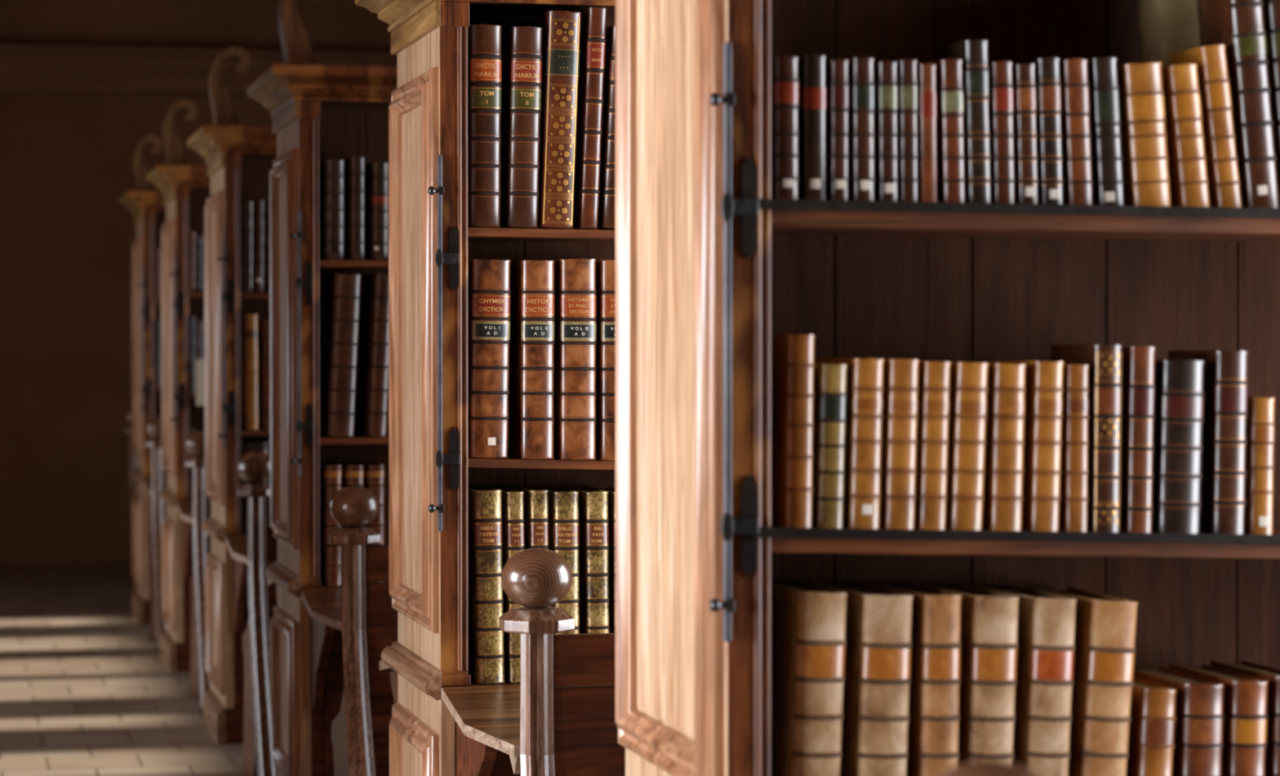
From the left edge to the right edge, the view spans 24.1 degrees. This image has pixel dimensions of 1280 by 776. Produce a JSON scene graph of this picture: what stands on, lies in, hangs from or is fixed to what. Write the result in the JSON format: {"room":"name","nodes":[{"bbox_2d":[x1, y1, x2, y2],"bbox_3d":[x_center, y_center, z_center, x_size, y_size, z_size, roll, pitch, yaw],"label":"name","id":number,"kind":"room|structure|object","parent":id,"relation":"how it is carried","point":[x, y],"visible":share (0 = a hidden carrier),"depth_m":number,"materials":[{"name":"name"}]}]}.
{"room":"library","nodes":[
{"label":"library","id":0,"kind":"room"},
{"bbox_2d":[0,560,246,775],"bbox_3d":[-1.735,1.318,8.445,6.180,0.120,22.200,0,1,-13],"label":"floor","id":1,"kind":"structure","parent":0,"point":[86,689],"depth_m":12.05,"materials":[{"name":"tile"}]},
{"bbox_2d":[124,408,137,599],"bbox_3d":[-1.775,0.624,16.175,1.978,1.044,0.774,0,1,-13],"label":"bench","id":2,"kind":"object","parent":1,"relation":"on","point":[128,415],"visible":0.16,"depth_m":15.98,"materials":[{"name":"brown wood"}]},
{"bbox_2d":[119,135,166,625],"bbox_3d":[-1.583,-0.049,15.268,2.060,2.417,1.430,0,1,-13],"label":"bookcase","id":3,"kind":"object","parent":1,"relation":"on","point":[146,204],"visible":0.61,"depth_m":14.80,"materials":[{"name":"wood"}]},
{"bbox_2d":[154,320,160,386],"bbox_3d":[-2.402,-0.171,14.917,0.024,0.329,0.208,0,1,-13],"label":"book","id":4,"kind":"object","parent":3,"relation":"on","point":[157,323],"visible":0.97,"depth_m":14.82,"materials":[{"name":"black leather"}]},
{"bbox_2d":[154,248,160,300],"bbox_3d":[-2.402,-0.564,14.912,0.024,0.255,0.208,0,1,-13],"label":"book","id":5,"kind":"object","parent":3,"relation":"on","point":[157,251],"visible":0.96,"depth_m":14.81,"materials":[{"name":"brown leather"}]},
{"bbox_2d":[160,340,160,386],"bbox_3d":[-2.374,-0.161,14.924,0.024,0.309,0.208,0,1,-13],"label":"book","id":6,"kind":"object","parent":3,"relation":"on","point":[160,340],"visible":0.02,"depth_m":14.93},
{"bbox_2d":[160,255,160,300],"bbox_3d":[-2.373,-0.555,14.918,0.024,0.236,0.208,0,1,-13],"label":"book","id":7,"kind":"object","parent":3,"relation":"on","point":[160,255],"visible":0.04,"depth_m":14.92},
{"bbox_2d":[144,417,167,647],"bbox_3d":[-1.309,0.655,14.025,1.978,1.044,0.774,0,1,-13],"label":"bench","id":8,"kind":"object","parent":1,"relation":"on","point":[153,426],"visible":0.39,"depth_m":13.81,"materials":[{"name":"brown wood"}]},
{"bbox_2d":[146,100,210,672],"bbox_3d":[-1.092,-0.018,13.123,2.060,2.417,1.430,0,1,-13],"label":"bookcase","id":9,"kind":"object","parent":1,"relation":"on","point":[186,188],"visible":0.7,"depth_m":12.66,"materials":[{"name":"wood"}]},
{"bbox_2d":[188,316,195,394],"bbox_3d":[-1.915,-0.140,12.772,0.029,0.329,0.210,0,1,-13],"label":"book","id":10,"kind":"object","parent":9,"relation":"on","point":[191,319],"visible":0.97,"depth_m":12.67,"materials":[{"name":"black leather"}]},
{"bbox_2d":[188,231,195,293],"bbox_3d":[-1.915,-0.534,12.766,0.029,0.257,0.210,0,1,-13],"label":"book","id":11,"kind":"object","parent":9,"relation":"on","point":[191,234],"visible":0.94,"depth_m":12.67,"materials":[{"name":"brown leather"}]},
{"bbox_2d":[189,427,195,500],"bbox_3d":[-1.916,0.323,12.778,0.029,0.301,0.210,0,1,-13],"label":"book","id":12,"kind":"object","parent":9,"relation":"on","point":[192,430],"visible":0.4,"depth_m":12.68,"materials":[{"name":"brown leather"}]},
{"bbox_2d":[194,235,203,293],"bbox_3d":[-1.882,-0.524,12.774,0.029,0.237,0.210,0,1,-13],"label":"book","id":13,"kind":"object","parent":9,"relation":"on","point":[198,240],"visible":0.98,"depth_m":12.67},
{"bbox_2d":[195,320,203,394],"bbox_3d":[-1.883,-0.130,12.779,0.029,0.309,0.210,0,1,-13],"label":"book","id":14,"kind":"object","parent":9,"relation":"on","point":[198,324],"visible":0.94,"depth_m":12.68,"materials":[{"name":"black leather"}]},
{"bbox_2d":[195,359,204,405],"bbox_3d":[-1.838,-0.024,12.633,0.064,0.194,0.007,0,1,-13],"label":"book","id":15,"kind":"object","parent":9,"relation":"attached to","point":[200,363],"visible":0.63,"depth_m":12.63,"materials":[{"name":"beige"}]},
{"bbox_2d":[202,240,204,293],"bbox_3d":[-1.850,-0.515,12.781,0.029,0.218,0.210,0,1,-13],"label":"book","id":16,"kind":"object","parent":9,"relation":"on","point":[203,272],"visible":0.2,"depth_m":12.72,"materials":[{"name":"black leather"}]},
{"bbox_2d":[203,325,204,359],"bbox_3d":[-1.850,-0.121,12.787,0.029,0.290,0.210,0,1,-13],"label":"book","id":17,"kind":"object","parent":9,"relation":"on","point":[203,326],"visible":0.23,"depth_m":12.72,"materials":[{"name":"leather"}]},
{"bbox_2d":[184,431,211,706],"bbox_3d":[-0.786,0.688,11.785,1.978,1.044,0.774,0,1,-13],"label":"bench","id":18,"kind":"object","parent":1,"relation":"on","point":[194,444],"visible":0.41,"depth_m":11.58,"materials":[{"name":"brown wood"}]},
{"bbox_2d":[186,46,276,744],"bbox_3d":[-0.572,0.015,10.852,2.060,2.417,1.430,0,1,-13],"label":"bookcase","id":19,"kind":"object","parent":1,"relation":"on","point":[239,158],"visible":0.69,"depth_m":10.38,"materials":[{"name":"wood"}]},
{"bbox_2d":[240,200,253,293],"bbox_3d":[-1.385,-0.490,10.515,0.038,0.319,0.248,0,1,-13],"label":"book","id":20,"kind":"object","parent":19,"relation":"on","point":[246,206],"visible":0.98,"depth_m":10.40,"materials":[{"name":"black leather"}]},
{"bbox_2d":[240,314,258,430],"bbox_3d":[-1.374,-0.057,10.523,0.048,0.402,0.251,-1,1,-13],"label":"book","id":21,"kind":"object","parent":19,"relation":"on","point":[249,322],"visible":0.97,"depth_m":10.40,"materials":[{"name":"brown leather"}]},
{"bbox_2d":[240,440,268,534],"bbox_3d":[-1.358,0.347,10.532,0.086,0.319,0.253,0,1,-13],"label":"book","id":22,"kind":"object","parent":19,"relation":"on","point":[246,447],"visible":0.27,"depth_m":10.41,"materials":[{"name":"brown leather"}]},
{"bbox_2d":[252,200,264,293],"bbox_3d":[-1.346,-0.493,10.524,0.032,0.324,0.246,0,1,-13],"label":"book","id":23,"kind":"object","parent":19,"relation":"on","point":[258,205],"visible":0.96,"depth_m":10.41,"materials":[{"name":"black leather"}]},
{"bbox_2d":[257,320,270,430],"bbox_3d":[-1.316,-0.047,10.537,0.043,0.383,0.249,0,1,-13],"label":"book","id":24,"kind":"object","parent":19,"relation":"on","point":[264,326],"visible":0.57,"depth_m":10.42,"materials":[{"name":"black leather"}]},
{"bbox_2d":[262,201,270,293],"bbox_3d":[-1.299,-0.490,10.534,0.054,0.318,0.252,0,1,-13],"label":"book","id":25,"kind":"object","parent":19,"relation":"on","point":[266,205],"visible":0.34,"depth_m":10.42,"materials":[{"name":"black leather"}]},
{"bbox_2d":[263,438,270,497],"bbox_3d":[-1.289,0.343,10.549,0.043,0.326,0.249,0,1,-13],"label":"book","id":26,"kind":"object","parent":19,"relation":"on","point":[264,439],"visible":0.02,"depth_m":10.49,"materials":[{"name":"brown leather"}]},
{"bbox_2d":[236,452,278,775],"bbox_3d":[-0.280,0.720,9.542,1.978,1.044,0.774,0,1,-13],"label":"bench","id":27,"kind":"object","parent":1,"relation":"on","point":[254,468],"visible":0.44,"depth_m":9.34,"materials":[{"name":"brown wood"}]},
{"bbox_2d":[246,0,397,775],"bbox_3d":[-0.061,0.047,8.621,2.060,2.417,1.430,0,1,-13],"label":"bookcase","id":28,"kind":"object","parent":1,"relation":"on","point":[320,113],"visible":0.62,"depth_m":8.16,"materials":[{"name":"wood"}]},
{"bbox_2d":[319,462,342,586],"bbox_3d":[-0.862,0.373,8.297,0.049,0.330,0.251,0,1,-13],"label":"book","id":29,"kind":"object","parent":28,"relation":"on","point":[330,474],"visible":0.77,"depth_m":8.18,"materials":[{"name":"brown leather"}]},
{"bbox_2d":[319,160,345,260],"bbox_3d":[-0.858,-0.487,8.285,0.058,0.273,0.253,0,1,-13],"label":"book","id":30,"kind":"object","parent":28,"relation":"on","point":[331,172],"visible":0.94,"depth_m":8.17,"materials":[{"name":"brown leather"}]},
{"bbox_2d":[319,273,361,437],"bbox_3d":[-0.832,-0.091,8.297,0.096,0.447,0.253,0,1,-13],"label":"book","id":31,"kind":"object","parent":28,"relation":"on","point":[341,297],"visible":0.98,"depth_m":8.18,"materials":[{"name":"brown leather"}]},
{"bbox_2d":[334,462,364,583],"bbox_3d":[-0.805,0.374,8.310,0.052,0.329,0.252,0,1,-13],"label":"book","id":32,"kind":"object","parent":28,"relation":"on","point":[353,474],"visible":0.27,"depth_m":8.19,"materials":[{"name":"brown leather"}]},
{"bbox_2d":[344,156,365,260],"bbox_3d":[-0.797,-0.492,8.300,0.045,0.281,0.250,0,1,-13],"label":"book","id":33,"kind":"object","parent":28,"relation":"on","point":[354,166],"visible":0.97,"depth_m":8.18,"materials":[{"name":"black leather"}]},
{"bbox_2d":[355,462,384,582],"bbox_3d":[-0.749,0.373,8.323,0.051,0.329,0.251,0,1,-13],"label":"book","id":34,"kind":"object","parent":28,"relation":"on","point":[374,473],"visible":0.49,"depth_m":8.21,"materials":[{"name":"brown leather"}]},
{"bbox_2d":[354,273,388,436],"bbox_3d":[-0.736,-0.091,8.319,0.080,0.447,0.253,0,1,-13],"label":"book","id":35,"kind":"object","parent":28,"relation":"on","point":[372,377],"visible":0.8,"depth_m":8.20,"materials":[{"name":"brown leather"}]},
{"bbox_2d":[364,162,388,260],"bbox_3d":[-0.737,-0.485,8.313,0.053,0.267,0.252,0,1,-13],"label":"book","id":36,"kind":"object","parent":28,"relation":"on","point":[376,177],"visible":0.88,"depth_m":8.20,"materials":[{"name":"brown leather"}]},
{"bbox_2d":[328,486,397,775],"bbox_3d":[0.237,0.753,7.301,1.978,1.044,0.774,0,1,-13],"label":"bench","id":37,"kind":"object","parent":1,"relation":"on","point":[369,619],"visible":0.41,"depth_m":7.11,"materials":[{"name":"brown wood"}]},
{"bbox_2d":[355,0,615,775],"bbox_3d":[0.477,0.081,6.272,2.060,2.417,1.430,0,1,-13],"label":"bookcase","id":38,"kind":"object","parent":1,"relation":"on","point":[443,722],"visible":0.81,"depth_m":5.83,"materials":[{"name":"wood"}]},
{"bbox_2d":[467,24,502,227],"bbox_3d":[-0.324,-0.509,5.924,0.063,0.392,0.253,0,1,-13],"label":"book","id":39,"kind":"object","parent":38,"relation":"on","point":[484,41],"visible":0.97,"depth_m":5.80,"materials":[{"name":"brown leather"}]},
{"bbox_2d":[467,484,504,684],"bbox_3d":[-0.318,0.384,5.939,0.056,0.376,0.253,-1,1,-13],"label":"book","id":40,"kind":"object","parent":38,"relation":"on","point":[486,639],"visible":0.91,"depth_m":5.82,"materials":[{"name":"gold metal"}]},
{"bbox_2d":[467,258,511,457],"bbox_3d":[-0.315,-0.059,5.933,0.077,0.386,0.253,1,1,-13],"label":"book","id":41,"kind":"object","parent":38,"relation":"on","point":[489,291],"visible":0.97,"depth_m":5.81,"materials":[{"name":"brown leather"}]},
{"bbox_2d":[496,485,524,683],"bbox_3d":[-0.266,0.386,5.952,0.035,0.373,0.247,-1,1,-13],"label":"book","id":42,"kind":"object","parent":38,"relation":"on","point":[512,500],"visible":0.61,"depth_m":5.83,"materials":[{"name":"gold metal"}]},
{"bbox_2d":[500,26,542,228],"bbox_3d":[-0.248,-0.509,5.941,0.062,0.391,0.253,1,1,-13],"label":"book","id":43,"kind":"object","parent":38,"relation":"on","point":[521,46],"visible":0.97,"depth_m":5.82,"materials":[{"name":"brown leather"}]},
{"bbox_2d":[507,484,549,550],"bbox_3d":[-0.221,0.385,5.962,0.038,0.375,0.248,-1,1,-13],"label":"book","id":44,"kind":"object","parent":38,"relation":"on","point":[535,499],"visible":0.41,"depth_m":5.84,"materials":[{"name":"gold metal"}]},
{"bbox_2d":[507,260,555,459],"bbox_3d":[-0.224,-0.057,5.954,0.067,0.387,0.253,0,1,-13],"label":"book","id":45,"kind":"object","parent":38,"relation":"on","point":[531,345],"visible":0.95,"depth_m":5.83,"materials":[{"name":"brown leather"}]},
{"bbox_2d":[524,10,581,229],"bbox_3d":[-0.179,-0.524,5.957,0.084,0.424,0.252,0,1,-13],"label":"book","id":46,"kind":"object","parent":38,"relation":"on","point":[561,32],"visible":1,"depth_m":5.84,"materials":[{"name":"brown leather"}]},
{"bbox_2d":[541,485,579,634],"bbox_3d":[-0.168,0.386,5.973,0.052,0.372,0.252,-1,1,-13],"label":"book","id":47,"kind":"object","parent":38,"relation":"on","point":[562,503],"visible":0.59,"depth_m":5.85,"materials":[{"name":"gold metal"}]},
{"bbox_2d":[553,258,596,460],"bbox_3d":[-0.145,-0.058,5.971,0.073,0.393,0.253,0,1,-13],"label":"book","id":48,"kind":"object","parent":38,"relation":"on","point":[575,280],"visible":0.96,"depth_m":5.85,"materials":[{"name":"brown leather"}]},
{"bbox_2d":[561,485,609,634],"bbox_3d":[-0.108,0.386,5.987,0.047,0.371,0.250,-1,1,-13],"label":"book","id":49,"kind":"object","parent":38,"relation":"on","point":[593,526],"visible":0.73,"depth_m":5.87,"materials":[{"name":"gold metal"}]},
{"bbox_2d":[573,6,607,229],"bbox_3d":[-0.117,-0.529,5.972,0.056,0.434,0.248,0,1,-13],"label":"book","id":50,"kind":"object","parent":38,"relation":"on","point":[593,24],"visible":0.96,"depth_m":5.86,"materials":[{"name":"brown leather"}]},
{"bbox_2d":[587,485,615,633],"bbox_3d":[-0.054,0.387,5.999,0.050,0.370,0.251,-1,1,-13],"label":"book","id":51,"kind":"object","parent":38,"relation":"on","point":[611,490],"visible":0.18,"depth_m":5.90,"materials":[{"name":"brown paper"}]},
{"bbox_2d":[595,260,615,461],"bbox_3d":[-0.067,-0.056,5.989,0.071,0.393,0.253,0,1,-13],"label":"book","id":52,"kind":"object","parent":38,"relation":"on","point":[605,269],"visible":0.38,"depth_m":5.87,"materials":[{"name":"brown leather"}]},
{"bbox_2d":[596,25,615,230],"bbox_3d":[-0.063,-0.512,5.984,0.077,0.400,0.253,0,1,-13],"label":"book","id":53,"kind":"object","parent":38,"relation":"on","point":[606,202],"visible":0.3,"depth_m":5.87,"materials":[{"name":"brown leather"}]},
{"bbox_2d":[498,548,625,775],"bbox_3d":[0.747,0.784,5.120,1.978,1.044,0.774,0,1,-13],"label":"bench","id":54,"kind":"object","parent":1,"relation":"on","point":[568,729],"visible":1,"depth_m":4.94,"materials":[{"name":"brown wood"}]},
{"bbox_2d":[615,0,1279,775],"bbox_3d":[0.969,0.112,4.127,2.060,2.417,1.430,0,1,-13],"label":"bookcase","id":55,"kind":"object","parent":1,"relation":"on","point":[709,266],"visible":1,"depth_m":3.96,"materials":[{"name":"brown wood"}]},
{"bbox_2d":[770,56,799,199],"bbox_3d":[0.169,-0.316,3.725,0.033,0.184,0.111,0,1,-13],"label":"book","id":56,"kind":"object","parent":55,"relation":"on","point":[784,85],"visible":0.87,"depth_m":3.67,"materials":[{"name":"brown leather"}]},
{"bbox_2d":[770,334,814,528],"bbox_3d":[0.181,0.054,3.758,0.037,0.242,0.162,1,1,-13],"label":"book","id":57,"kind":"object","parent":55,"relation":"on","point":[792,356],"visible":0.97,"depth_m":3.69,"materials":[{"name":"brown leather"}]},
{"bbox_2d":[770,577,847,775],"bbox_3d":[0.194,0.426,3.804,0.076,0.354,0.253,0,1,-13],"label":"book","id":58,"kind":"object","parent":55,"relation":"on","point":[808,620],"visible":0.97,"depth_m":3.69,"materials":[{"name":"beige leather"}]},
{"bbox_2d":[797,53,826,199],"bbox_3d":[0.204,-0.317,3.733,0.030,0.187,0.110,0,1,-13],"label":"book","id":59,"kind":"object","parent":55,"relation":"on","point":[811,68],"visible":0.63,"depth_m":3.68,"materials":[{"name":"black leather"}]},
{"bbox_2d":[812,364,847,528],"bbox_3d":[0.221,0.072,3.768,0.036,0.207,0.162,1,1,-13],"label":"book","id":60,"kind":"object","parent":55,"relation":"on","point":[829,406],"visible":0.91,"depth_m":3.69,"materials":[{"name":"beige leather"}]},
{"bbox_2d":[825,59,848,200],"bbox_3d":[0.235,-0.314,3.741,0.024,0.182,0.108,0,1,-13],"label":"book","id":61,"kind":"object","parent":55,"relation":"on","point":[837,83],"visible":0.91,"depth_m":3.69,"materials":[{"name":"brown leather"}]},
{"bbox_2d":[817,357,884,528],"bbox_3d":[0.264,0.069,3.777,0.042,0.214,0.164,1,1,-13],"label":"book","id":62,"kind":"object","parent":55,"relation":"on","point":[864,376],"visible":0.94,"depth_m":3.70,"materials":[{"name":"brown leather"}]},
{"bbox_2d":[809,580,912,775],"bbox_3d":[0.277,0.428,3.823,0.076,0.350,0.253,0,1,-13],"label":"book","id":63,"kind":"object","parent":55,"relation":"on","point":[878,645],"visible":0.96,"depth_m":3.71,"materials":[{"name":"beige leather"}]},
{"bbox_2d":[847,57,875,200],"bbox_3d":[0.266,-0.316,3.747,0.030,0.185,0.110,0,1,-13],"label":"book","id":64,"kind":"object","parent":55,"relation":"on","point":[861,107],"visible":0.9,"depth_m":3.70,"materials":[{"name":"leather"}]},
{"bbox_2d":[873,60,898,201],"bbox_3d":[0.296,-0.314,3.755,0.026,0.181,0.109,-1,1,-13],"label":"book","id":65,"kind":"object","parent":55,"relation":"on","point":[886,183],"visible":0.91,"depth_m":3.70,"materials":[{"name":"leather"}]},
{"bbox_2d":[866,358,919,529],"bbox_3d":[0.309,0.070,3.788,0.042,0.215,0.164,1,1,-13],"label":"book","id":66,"kind":"object","parent":55,"relation":"on","point":[900,376],"visible":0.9,"depth_m":3.71,"materials":[{"name":"brown leather"}]},
{"bbox_2d":[893,58,918,201],"bbox_3d":[0.323,-0.315,3.761,0.024,0.184,0.108,-1,1,-13],"label":"book","id":67,"kind":"object","parent":55,"relation":"on","point":[907,115],"visible":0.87,"depth_m":3.71,"materials":[{"name":"leather"}]},
{"bbox_2d":[869,581,961,775],"bbox_3d":[0.350,0.429,3.832,0.052,0.348,0.237,1,1,-13],"label":"book","id":68,"kind":"object","parent":55,"relation":"on","point":[932,743],"visible":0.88,"depth_m":3.72,"materials":[{"name":"beige leather"}]},
{"bbox_2d":[916,63,937,202],"bbox_3d":[0.347,-0.313,3.767,0.023,0.180,0.108,-1,1,-13],"label":"book","id":69,"kind":"object","parent":55,"relation":"on","point":[926,73],"visible":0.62,"depth_m":3.72,"materials":[{"name":"leather"}]},
{"bbox_2d":[914,360,951,529],"bbox_3d":[0.351,0.072,3.798,0.038,0.213,0.162,2,0,-13],"label":"book","id":70,"kind":"object","parent":55,"relation":"on","point":[934,377],"visible":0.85,"depth_m":3.72,"materials":[{"name":"brown leather"}]},
{"bbox_2d":[925,58,965,202],"bbox_3d":[0.379,-0.316,3.773,0.030,0.186,0.110,-2,1,-13],"label":"book","id":71,"kind":"object","parent":55,"relation":"on","point":[950,167],"visible":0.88,"depth_m":3.72,"materials":[{"name":"brown leather"}]},
{"bbox_2d":[938,39,991,203],"bbox_3d":[0.411,-0.329,3.780,0.032,0.211,0.111,-2,1,-13],"label":"book","id":72,"kind":"object","parent":55,"relation":"on","point":[974,53],"visible":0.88,"depth_m":3.73,"materials":[{"name":"black leather"}]},
{"bbox_2d":[914,581,1018,765],"bbox_3d":[0.414,0.430,3.854,0.073,0.346,0.253,0,1,-13],"label":"book","id":73,"kind":"object","parent":55,"relation":"on","point":[988,618],"visible":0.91,"depth_m":3.73,"materials":[{"name":"beige leather"}]},
{"bbox_2d":[945,361,989,530],"bbox_3d":[0.395,0.073,3.807,0.052,0.214,0.164,0,1,-13],"label":"book","id":74,"kind":"object","parent":55,"relation":"on","point":[968,393],"visible":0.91,"depth_m":3.73,"materials":[{"name":"brown leather"}]},
{"bbox_2d":[987,60,1015,204],"bbox_3d":[0.443,-0.316,3.788,0.029,0.186,0.110,-1,1,-13],"label":"book","id":75,"kind":"object","parent":55,"relation":"on","point":[1001,95],"visible":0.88,"depth_m":3.74,"materials":[{"name":"brown leather"}]},
{"bbox_2d":[978,362,1026,531],"bbox_3d":[0.439,0.074,3.843,0.044,0.214,0.214,1,1,-13],"label":"book","id":76,"kind":"object","parent":55,"relation":"on","point":[1005,421],"visible":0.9,"depth_m":3.74,"materials":[{"name":"brown leather"}]},
{"bbox_2d":[971,582,1076,775],"bbox_3d":[0.489,0.431,3.872,0.072,0.342,0.253,0,1,-13],"label":"book","id":77,"kind":"object","parent":55,"relation":"on","point":[1046,621],"visible":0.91,"depth_m":3.75,"materials":[{"name":"beige leather"}]},
{"bbox_2d":[1012,63,1038,204],"bbox_3d":[0.473,-0.314,3.795,0.028,0.183,0.109,-2,1,-13],"label":"book","id":78,"kind":"object","parent":55,"relation":"on","point":[1024,126],"visible":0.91,"depth_m":3.74,"materials":[{"name":"brown leather"}]},
{"bbox_2d":[993,360,1063,531],"bbox_3d":[0.494,0.074,3.830,0.040,0.217,0.163,1,0,-13],"label":"book","id":79,"kind":"object","parent":55,"relation":"on","point":[1043,401],"visible":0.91,"depth_m":3.75,"materials":[{"name":"brown leather"}]},
{"bbox_2d":[1013,57,1063,204],"bbox_3d":[0.504,-0.318,3.802,0.037,0.192,0.110,0,1,-13],"label":"book","id":80,"kind":"object","parent":55,"relation":"on","point":[1047,78],"visible":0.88,"depth_m":3.75,"materials":[{"name":"leather"}]},
{"bbox_2d":[1058,364,1088,532],"bbox_3d":[0.533,0.076,3.840,0.032,0.215,0.160,0,1,-13],"label":"book","id":81,"kind":"object","parent":55,"relation":"on","point":[1073,515],"visible":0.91,"depth_m":3.77,"materials":[{"name":"brown leather"}]},
{"bbox_2d":[1059,58,1093,204],"bbox_3d":[0.540,-0.318,3.810,0.042,0.191,0.111,0,1,-13],"label":"book","id":82,"kind":"object","parent":55,"relation":"on","point":[1073,73],"visible":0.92,"depth_m":3.76,"materials":[{"name":"brown leather"}]},
{"bbox_2d":[1026,585,1137,775],"bbox_3d":[0.563,0.433,3.889,0.084,0.338,0.253,0,1,-13],"label":"book","id":83,"kind":"object","parent":55,"relation":"on","point":[1104,628],"visible":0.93,"depth_m":3.77,"materials":[{"name":"beige leather"}]},
{"bbox_2d":[1050,344,1122,532],"bbox_3d":[0.572,0.064,3.848,0.039,0.241,0.163,0,1,-13],"label":"book","id":84,"kind":"object","parent":55,"relation":"on","point":[1104,361],"visible":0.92,"depth_m":3.77,"materials":[{"name":"brown leather"}]},
{"bbox_2d":[1087,57,1124,205],"bbox_3d":[0.579,-0.320,3.819,0.047,0.195,0.112,0,1,-13],"label":"book","id":85,"kind":"object","parent":55,"relation":"on","point":[1107,175],"visible":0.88,"depth_m":3.77,"materials":[{"name":"black leather"}]},
{"bbox_2d":[1119,346,1155,533],"bbox_3d":[0.617,0.066,3.859,0.036,0.239,0.162,1,1,-13],"label":"book","id":86,"kind":"object","parent":55,"relation":"on","point":[1138,363],"visible":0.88,"depth_m":3.78,"materials":[{"name":"brown leather"}]},
{"bbox_2d":[1117,62,1170,206],"bbox_3d":[0.630,-0.317,3.829,0.067,0.190,0.117,0,1,-13],"label":"book","id":87,"kind":"object","parent":55,"relation":"on","point":[1145,173],"visible":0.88,"depth_m":3.78,"materials":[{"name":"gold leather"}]},
{"bbox_2d":[1125,676,1176,775],"bbox_3d":[0.635,0.490,3.868,0.058,0.225,0.176,0,1,-13],"label":"book","id":88,"kind":"object","parent":55,"relation":"on","point":[1151,737],"visible":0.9,"depth_m":3.79,"materials":[{"name":"brown leather"}]},
{"bbox_2d":[1137,0,1199,67],"bbox_3d":[0.720,-0.393,3.977,0.102,0.335,0.077,0,1,-13],"label":"book","id":89,"kind":"object","parent":55,"relation":"on","point":[1166,27],"visible":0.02,"depth_m":3.94,"materials":[{"name":"beige"}]},
{"bbox_2d":[1151,359,1204,533],"bbox_3d":[0.664,0.074,3.899,0.060,0.224,0.228,1,1,-13],"label":"book","id":90,"kind":"object","parent":55,"relation":"on","point":[1179,406],"visible":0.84,"depth_m":3.79,"materials":[{"name":"black leather"}]},
{"bbox_2d":[1133,666,1224,775],"bbox_3d":[0.692,0.487,3.901,0.058,0.228,0.218,1,1,-13],"label":"book","id":91,"kind":"object","parent":55,"relation":"on","point":[1198,713],"visible":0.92,"depth_m":3.80,"materials":[{"name":"brown leather"}]},
{"bbox_2d":[1161,63,1209,207],"bbox_3d":[0.685,-0.317,3.843,0.060,0.190,0.114,0,1,-13],"label":"book","id":92,"kind":"object","parent":55,"relation":"on","point":[1187,167],"visible":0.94,"depth_m":3.79,"materials":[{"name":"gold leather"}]},
{"bbox_2d":[1168,44,1242,208],"bbox_3d":[0.728,-0.329,3.853,0.059,0.215,0.112,0,1,-13],"label":"book","id":93,"kind":"object","parent":55,"relation":"on","point":[1221,161],"visible":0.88,"depth_m":3.80,"materials":[{"name":"leather"}]},
{"bbox_2d":[1168,350,1248,534],"bbox_3d":[0.735,0.070,3.885,0.046,0.238,0.165,1,1,-13],"label":"book","id":94,"kind":"object","parent":55,"relation":"on","point":[1223,486],"visible":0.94,"depth_m":3.81,"materials":[{"name":"brown leather"}]},
{"bbox_2d":[1168,663,1268,775],"bbox_3d":[0.753,0.486,3.915,0.053,0.230,0.217,2,0,-13],"label":"book","id":95,"kind":"object","parent":55,"relation":"on","point":[1245,696],"visible":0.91,"depth_m":3.81,"materials":[{"name":"brown leather"}]},
{"bbox_2d":[1195,0,1279,208],"bbox_3d":[0.771,-0.385,3.861,0.076,0.327,0.115,0,1,-13],"label":"book","id":96,"kind":"object","parent":55,"relation":"on","point":[1238,25],"visible":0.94,"depth_m":3.81,"materials":[{"name":"brown leather"}]},
{"bbox_2d":[1209,660,1279,775],"bbox_3d":[0.809,0.484,3.928,0.050,0.234,0.216,2,0,-13],"label":"book","id":97,"kind":"object","parent":55,"relation":"on","point":[1272,675],"visible":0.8,"depth_m":3.84,"materials":[{"name":"brown leather"}]},
{"bbox_2d":[1244,396,1275,534],"bbox_3d":[0.777,0.100,3.896,0.034,0.179,0.161,0,1,-13],"label":"book","id":98,"kind":"object","parent":55,"relation":"on","point":[1260,424],"visible":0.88,"depth_m":3.82,"materials":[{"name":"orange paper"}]},
{"bbox_2d":[1262,0,1279,205],"bbox_3d":[0.822,-0.390,3.872,0.082,0.338,0.117,0,1,-13],"label":"book","id":99,"kind":"object","parent":55,"relation":"on","point":[1271,8],"visible":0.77,"depth_m":3.82,"materials":[{"name":"brown leather"}]},
{"bbox_2d":[939,760,1037,775],"bbox_3d":[1.199,0.821,2.587,1.978,1.044,0.774,0,1,-13],"label":"bench","id":100,"kind":"object","parent":1,"relation":"on","point":[979,768],"visible":1,"depth_m":2.40,"materials":[{"name":"brown wood"}]},
{"bbox_2d":[0,0,391,562],"bbox_3d":[-4.163,-0.745,19.017,5.860,3.700,0.150,0,1,-13],"label":"wall","id":101,"kind":"structure","parent":0,"point":[67,237],"depth_m":19.08,"materials":[{"name":"brown paint"}]},
{"bbox_2d":[0,44,397,96],"bbox_3d":[-4.123,-2.010,18.828,5.580,0.283,0.200,0,1,-13],"label":"trim","id":102,"kind":"structure","parent":101,"relation":"attached to","point":[30,68],"depth_m":18.99,"materials":[{"name":"brown wood"}]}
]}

